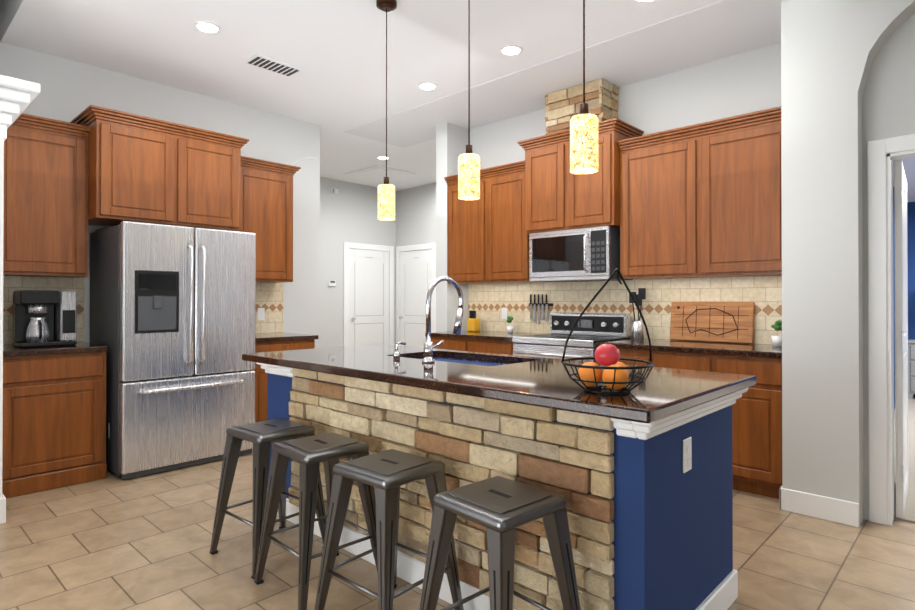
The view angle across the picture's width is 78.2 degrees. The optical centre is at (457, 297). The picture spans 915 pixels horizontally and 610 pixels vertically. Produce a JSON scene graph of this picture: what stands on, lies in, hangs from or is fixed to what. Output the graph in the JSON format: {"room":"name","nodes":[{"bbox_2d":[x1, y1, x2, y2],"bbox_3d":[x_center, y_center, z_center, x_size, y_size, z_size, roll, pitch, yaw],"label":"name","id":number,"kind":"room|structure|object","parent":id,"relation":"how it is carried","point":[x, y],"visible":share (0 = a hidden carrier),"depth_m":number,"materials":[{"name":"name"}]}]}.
{"room":"kitchen","nodes":[
{"label":"kitchen","id":0,"kind":"room"},
{"bbox_2d":[0,75,39,523],"bbox_3d":[-2.965,-0.565,3.418,1.360,3.620,0.460,0,0,43],"label":"wall column","id":1,"kind":"structure","parent":0,"point":[17,97],"depth_m":3.10,"materials":[{"name":"white paint"}]},
{"bbox_2d":[0,42,319,347],"bbox_3d":[-2.416,-0.271,4.904,0.120,3.050,2.740,0,0,43],"label":"wall","id":2,"kind":"structure","parent":0,"point":[70,90],"depth_m":5.02,"materials":[{"name":"grey paint"}]},
{"bbox_2d":[3,276,283,344],"bbox_3d":[-2.507,0.147,4.707,0.014,0.610,2.310,0,0,43],"label":"backsplash","id":3,"kind":"structure","parent":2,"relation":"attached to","point":[269,302],"depth_m":4.30,"materials":[{"name":"tile"}]},
{"bbox_2d":[3,105,300,282],"bbox_3d":[-2.310,-0.736,4.513,0.570,1.175,2.262,0,0,43],"label":"upper cabinet","id":4,"kind":"object","parent":2,"relation":"attached to","point":[66,184],"visible":0.92,"depth_m":4.07,"materials":[{"name":"brown wood"}]},
{"bbox_2d":[320,177,395,347],"bbox_3d":[-2.040,-0.253,8.368,0.120,3.050,2.820,0,0,43],"label":"wall","id":5,"kind":"structure","parent":0,"point":[349,212],"depth_m":8.56,"materials":[{"name":"grey paint"}]},
{"bbox_2d":[329,280,335,285],"bbox_3d":[-1.876,-0.212,8.433,0.026,0.090,0.120,0,0,43],"label":"thermostat","id":6,"kind":"object","parent":5,"relation":"attached to","point":[332,282],"visible":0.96,"depth_m":8.42,"materials":[{"name":"white plastic"}]},
{"bbox_2d":[331,188,337,193],"bbox_3d":[-1.845,-1.597,8.467,0.035,0.080,0.120,0,0,43],"label":"door chime","id":7,"kind":"object","parent":5,"relation":"attached to","point":[334,191],"visible":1,"depth_m":8.44,"materials":[{"name":"white plastic"}]},
{"bbox_2d":[343,242,435,347],"bbox_3d":[-1.030,0.214,8.647,0.976,2.120,1.056,0,0,43],"label":"double door","id":8,"kind":"structure","parent":5,"relation":"attached to","point":[368,286],"depth_m":8.99,"materials":[{"name":"white wood"}]},
{"bbox_2d":[0,0,780,190],"bbox_3d":[0.859,-2.133,4.002,10.700,0.676,5.640,0,0,43],"label":"ceiling","id":9,"kind":"structure","parent":0,"point":[335,87],"depth_m":4.09,"materials":[{"name":"white paint"}]},
{"bbox_2d":[194,21,220,33],"bbox_3d":[-1.666,-1.799,3.754,0.169,0.007,0.169,0,0,37],"label":"recessed light","id":10,"kind":"object","parent":9,"relation":"in","point":[214,28],"depth_m":3.74,"materials":[{"name":"white"}]},
{"bbox_2d":[245,54,301,76],"bbox_3d":[-1.423,-1.792,4.362,0.200,0.013,0.380,0,0,43],"label":"ceiling vent","id":11,"kind":"object","parent":9,"relation":"in","point":[270,64],"visible":1,"depth_m":4.34,"materials":[{"name":"white metal"}]},
{"bbox_2d":[343,165,415,181],"bbox_3d":[-1.126,-1.769,8.092,0.800,0.019,0.700,0,0,43],"label":"ceiling access panel","id":12,"kind":"object","parent":9,"relation":"attached to","point":[377,173],"visible":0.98,"depth_m":8.02,"materials":[{"name":"white paint"}]},
{"bbox_2d":[376,156,389,159],"bbox_3d":[-0.949,-1.780,7.185,0.169,0.007,0.169,0,0,37],"label":"recessed light","id":13,"kind":"object","parent":9,"relation":"in","point":[379,157],"depth_m":7.16,"materials":[{"name":"white"}]},
{"bbox_2d":[376,0,396,220],"bbox_3d":[-0.432,-1.139,3.427,0.124,1.329,0.124,0,0,43],"label":"pendant light","id":14,"kind":"object","parent":9,"relation":"hanging from","point":[386,200],"visible":1,"depth_m":3.39,"materials":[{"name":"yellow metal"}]},
{"bbox_2d":[418,82,437,89],"bbox_3d":[-0.254,-1.793,4.787,0.169,0.007,0.169,0,0,22],"label":"recessed light","id":15,"kind":"object","parent":9,"relation":"in","point":[426,85],"depth_m":4.78,"materials":[{"name":"white"}]},
{"bbox_2d":[458,0,479,199],"bbox_3d":[0.056,-1.143,2.720,0.124,1.329,0.124,0,0,43],"label":"pendant light","id":16,"kind":"object","parent":9,"relation":"hanging from","point":[469,175],"visible":1,"depth_m":2.68,"materials":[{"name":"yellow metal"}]},
{"bbox_2d":[499,45,522,55],"bbox_3d":[0.389,-1.797,4.099,0.169,0.007,0.169,0,0,34],"label":"recessed light","id":17,"kind":"object","parent":9,"relation":"in","point":[509,50],"depth_m":4.09,"materials":[{"name":"white"}]},
{"bbox_2d":[570,0,597,173],"bbox_3d":[0.483,-1.146,2.153,0.124,1.329,0.124,0,0,43],"label":"pendant light","id":18,"kind":"object","parent":9,"relation":"hanging from","point":[584,141],"visible":1,"depth_m":2.11,"materials":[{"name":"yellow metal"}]},
{"bbox_2d":[634,0,654,2],"bbox_3d":[1.133,-1.801,3.358,0.169,0.007,0.169,0,0,37],"label":"recessed light","id":19,"kind":"object","parent":9,"relation":"in","point":[638,1],"depth_m":3.42,"materials":[{"name":"white"}]},
{"bbox_2d":[396,183,435,345],"bbox_3d":[1.261,-0.259,7.294,6.400,3.050,0.120,0,0,43],"label":"wall","id":20,"kind":"structure","parent":0,"point":[415,206],"depth_m":9.03,"materials":[{"name":"grey paint"}]},
{"bbox_2d":[0,449,914,609],"bbox_3d":[-0.875,1.289,2.141,10.700,0.100,10.700,0,0,43],"label":"floor","id":21,"kind":"structure","parent":0,"point":[111,541],"depth_m":2.69,"materials":[{"name":"tile"}]},
{"bbox_2d":[2,332,317,497],"bbox_3d":[-2.275,0.794,4.488,0.643,0.914,2.285,0,0,43],"label":"base cabinet","id":22,"kind":"object","parent":21,"relation":"on","point":[54,417],"visible":0.58,"depth_m":3.69,"materials":[{"name":"brown wood"}]},
{"bbox_2d":[13,290,76,347],"bbox_3d":[-2.855,0.143,3.901,0.273,0.380,0.320,0,0,43],"label":"coffee maker","id":23,"kind":"object","parent":22,"relation":"on","point":[43,318],"visible":1,"depth_m":3.84,"materials":[{"name":"black plastic"}]},
{"bbox_2d":[90,221,255,478],"bbox_3d":[-2.193,0.366,4.384,0.853,1.770,0.958,0,0,43],"label":"refrigerator","id":24,"kind":"object","parent":21,"relation":"on","point":[172,317],"visible":0.98,"depth_m":4.06,"materials":[{"name":"grey metal"}]},
{"bbox_2d":[210,418,326,579],"bbox_3d":[-0.915,0.935,2.757,0.410,0.615,0.410,0,0,40],"label":"stool","id":25,"kind":"object","parent":21,"relation":"on","point":[261,436],"visible":0.83,"depth_m":2.71,"materials":[{"name":"grey metal"}]},
{"bbox_2d":[254,432,377,609],"bbox_3d":[-0.594,0.933,2.442,0.430,0.615,0.430,0,0,43],"label":"stool","id":26,"kind":"object","parent":21,"relation":"on","point":[311,453],"visible":0.81,"depth_m":2.41,"materials":[{"name":"grey metal"}]},
{"bbox_2d":[314,449,463,609],"bbox_3d":[-0.259,0.931,2.140,0.426,0.615,0.426,0,0,43],"label":"stool","id":27,"kind":"object","parent":21,"relation":"on","point":[386,474],"visible":0.98,"depth_m":2.10,"materials":[{"name":"grey metal"}]},
{"bbox_2d":[258,364,741,609],"bbox_3d":[0.000,0.803,2.818,2.390,0.879,0.898,0,0,43],"label":"kitchen island","id":28,"kind":"object","parent":21,"relation":"on","point":[639,477],"depth_m":2.04,"materials":[{"name":"blue"}]},
{"bbox_2d":[242,344,755,427],"bbox_3d":[-0.013,0.357,2.784,2.458,0.070,1.010,0,0,43],"label":"island countertop","id":29,"kind":"structure","parent":28,"relation":"on","point":[667,395],"depth_m":2.23,"materials":[{"name":"brown stone"}]},
{"bbox_2d":[393,342,405,358],"bbox_3d":[-0.304,0.278,2.971,0.035,0.089,0.079,0,0,43],"label":"soap pump","id":30,"kind":"object","parent":29,"relation":"on","point":[396,354],"visible":1,"depth_m":2.95,"materials":[{"name":"silver metal"}]},
{"bbox_2d":[422,276,463,362],"bbox_3d":[-0.043,0.105,2.848,0.136,0.433,0.285,0,0,43],"label":"faucet","id":31,"kind":"object","parent":29,"relation":"on","point":[429,346],"visible":1,"depth_m":2.79,"materials":[{"name":"silver metal"}]},
{"bbox_2d":[561,268,654,394],"bbox_3d":[0.505,0.109,1.906,0.308,0.414,0.308,0,0,43],"label":"fruit basket","id":32,"kind":"object","parent":29,"relation":"on","point":[615,375],"visible":1,"depth_m":1.88,"materials":[{"name":"black metal"}]},
{"bbox_2d":[419,476,580,609],"bbox_3d":[0.134,0.929,1.784,0.410,0.615,0.410,0,0,-42],"label":"stool","id":33,"kind":"object","parent":21,"relation":"on","point":[500,508],"visible":1,"depth_m":1.75,"materials":[{"name":"grey metal"}]},
{"bbox_2d":[512,313,630,361],"bbox_3d":[0.935,0.695,4.687,0.764,1.115,0.696,0,0,43],"label":"range","id":34,"kind":"object","parent":21,"relation":"on","point":[590,331],"visible":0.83,"depth_m":4.66,"materials":[{"name":"grey metal"}]},
{"bbox_2d":[425,330,781,498],"bbox_3d":[1.038,0.795,4.664,3.122,0.914,0.643,0,0,43],"label":"base cabinet","id":35,"kind":"object","parent":21,"relation":"on","point":[757,438],"visible":0.27,"depth_m":3.56,"materials":[{"name":"brown wood"}]},
{"bbox_2d":[467,310,479,331],"bbox_3d":[0.164,0.237,5.687,0.100,0.210,0.100,0,0,43],"label":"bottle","id":36,"kind":"object","parent":35,"relation":"on","point":[473,323],"visible":0.98,"depth_m":5.66,"materials":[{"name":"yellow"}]},
{"bbox_2d":[506,316,513,332],"bbox_3d":[0.502,0.258,5.404,0.073,0.165,0.078,0,0,43],"label":"plant","id":37,"kind":"object","parent":35,"relation":"on","point":[509,320],"visible":1,"depth_m":5.38,"materials":[{"name":"green plant"}]},
{"bbox_2d":[629,288,645,339],"bbox_3d":[1.438,0.131,4.503,0.148,0.410,0.100,0,0,43],"label":"utensil holder","id":38,"kind":"object","parent":35,"relation":"on","point":[637,329],"visible":0.92,"depth_m":4.47,"materials":[{"name":"silver metal"}]},
{"bbox_2d":[670,302,754,343],"bbox_3d":[1.902,0.184,4.237,0.600,0.299,0.058,0,0,43],"label":"cutting board","id":39,"kind":"object","parent":35,"relation":"on","point":[728,322],"visible":1,"depth_m":4.21,"materials":[{"name":"brown wood"}]},
{"bbox_2d":[771,320,781,346],"bbox_3d":[2.174,0.243,3.820,0.087,0.179,0.094,0,0,43],"label":"plant","id":40,"kind":"object","parent":35,"relation":"on","point":[777,340],"visible":0.73,"depth_m":3.80,"materials":[{"name":"green plant"}]},
{"bbox_2d":[436,42,780,331],"bbox_3d":[1.129,-0.272,4.884,3.290,3.050,0.450,0,0,43],"label":"wall","id":41,"kind":"structure","parent":0,"point":[740,84],"depth_m":4.62,"materials":[{"name":"grey paint"}]},
{"bbox_2d":[545,78,618,134],"bbox_3d":[1.071,-1.582,4.873,0.572,0.414,0.312,0,0,43],"label":"chase","id":42,"kind":"object","parent":41,"relation":"attached to","point":[562,108],"visible":0.75,"depth_m":4.76,"materials":[{"name":"beige stone"}]},
{"bbox_2d":[444,106,781,283],"bbox_3d":[1.098,-0.760,4.735,3.122,1.225,0.470,0,0,43],"label":"upper cabinet","id":43,"kind":"object","parent":41,"relation":"attached to","point":[702,200],"visible":0.85,"depth_m":4.26,"materials":[{"name":"brown wood"}]},
{"bbox_2d":[529,226,632,281],"bbox_3d":[1.030,-0.350,4.794,0.760,0.417,0.474,0,0,43],"label":"microwave","id":44,"kind":"object","parent":43,"relation":"attached to","point":[583,254],"visible":0.98,"depth_m":4.60,"materials":[{"name":"grey metal"}]},
{"bbox_2d":[468,276,781,344],"bbox_3d":[1.254,0.148,4.898,3.127,0.610,0.015,0,0,43],"label":"backsplash","id":45,"kind":"structure","parent":41,"relation":"attached to","point":[494,306],"depth_m":4.75,"materials":[{"name":"tile"}]},
{"bbox_2d":[529,294,552,323],"bbox_3d":[0.783,0.111,5.317,0.270,0.280,0.032,0,0,43],"label":"rack","id":46,"kind":"object","parent":45,"relation":"attached to","point":[538,304],"visible":0.92,"depth_m":5.31,"materials":[{"name":"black metal"}]},
{"bbox_2d":[781,0,914,526],"bbox_3d":[3.498,-0.287,1.996,4.120,3.050,0.270,0,0,43],"label":"wall","id":47,"kind":"structure","parent":0,"point":[847,80],"depth_m":3.12,"materials":[{"name":"grey paint"}]},
{"bbox_2d":[779,486,858,526],"bbox_3d":[3.411,1.173,1.978,4.034,0.130,0.164,0,0,43],"label":"baseboard","id":48,"kind":"structure","parent":47,"relation":"attached to","point":[823,507],"depth_m":3.16,"materials":[{"name":"white wood"}]},
{"bbox_2d":[867,134,914,525],"bbox_3d":[2.693,0.185,2.845,0.990,2.115,0.143,0,0,43],"label":"door frame","id":49,"kind":"structure","parent":47,"relation":"attached to","point":[883,154],"depth_m":3.10,"materials":[{"name":"white wood"}]},
{"bbox_2d":[894,160,907,517],"bbox_3d":[2.720,0.234,3.445,0.036,2.000,0.802,0,0,40],"label":"door leaf","id":50,"kind":"structure","parent":47,"relation":"in","point":[901,334],"depth_m":3.15,"materials":[{"name":"white wood"}]},
{"bbox_2d":[893,187,908,408],"bbox_3d":[4.225,-0.042,5.685,0.120,2.600,4.960,0,0,43],"label":"wall","id":51,"kind":"structure","parent":0,"point":[893,187],"depth_m":6.33,"materials":[{"name":"blue"}]},
{"bbox_2d":[893,158,914,201],"bbox_3d":[5.529,-1.301,4.072,4.000,0.100,5.530,0,0,43],"label":"ceiling","id":52,"kind":"structure","parent":0,"point":[909,166],"depth_m":5.78,"materials":[{"name":"white paint"}]},
{"bbox_2d":[894,395,914,522],"bbox_3d":[5.529,1.243,4.058,4.000,0.012,5.530,0,0,43],"label":"floor","id":53,"kind":"structure","parent":0,"point":[909,513],"depth_m":4.05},
{"bbox_2d":[908,339,914,399],"bbox_3d":[5.928,0.896,6.862,0.690,0.713,0.484,0,0,43],"label":"nightstand","id":54,"kind":"object","parent":53,"relation":"on","point":[911,367],"visible":0.83,"depth_m":6.90,"materials":[{"name":"grey"}]},
{"bbox_2d":[908,202,914,339],"bbox_3d":[7.320,-0.040,6.040,3.840,2.600,0.200,0,0,43],"label":"wall","id":55,"kind":"structure","parent":0,"point":[911,259],"depth_m":7.27,"materials":[{"name":"blue"}]}
]}

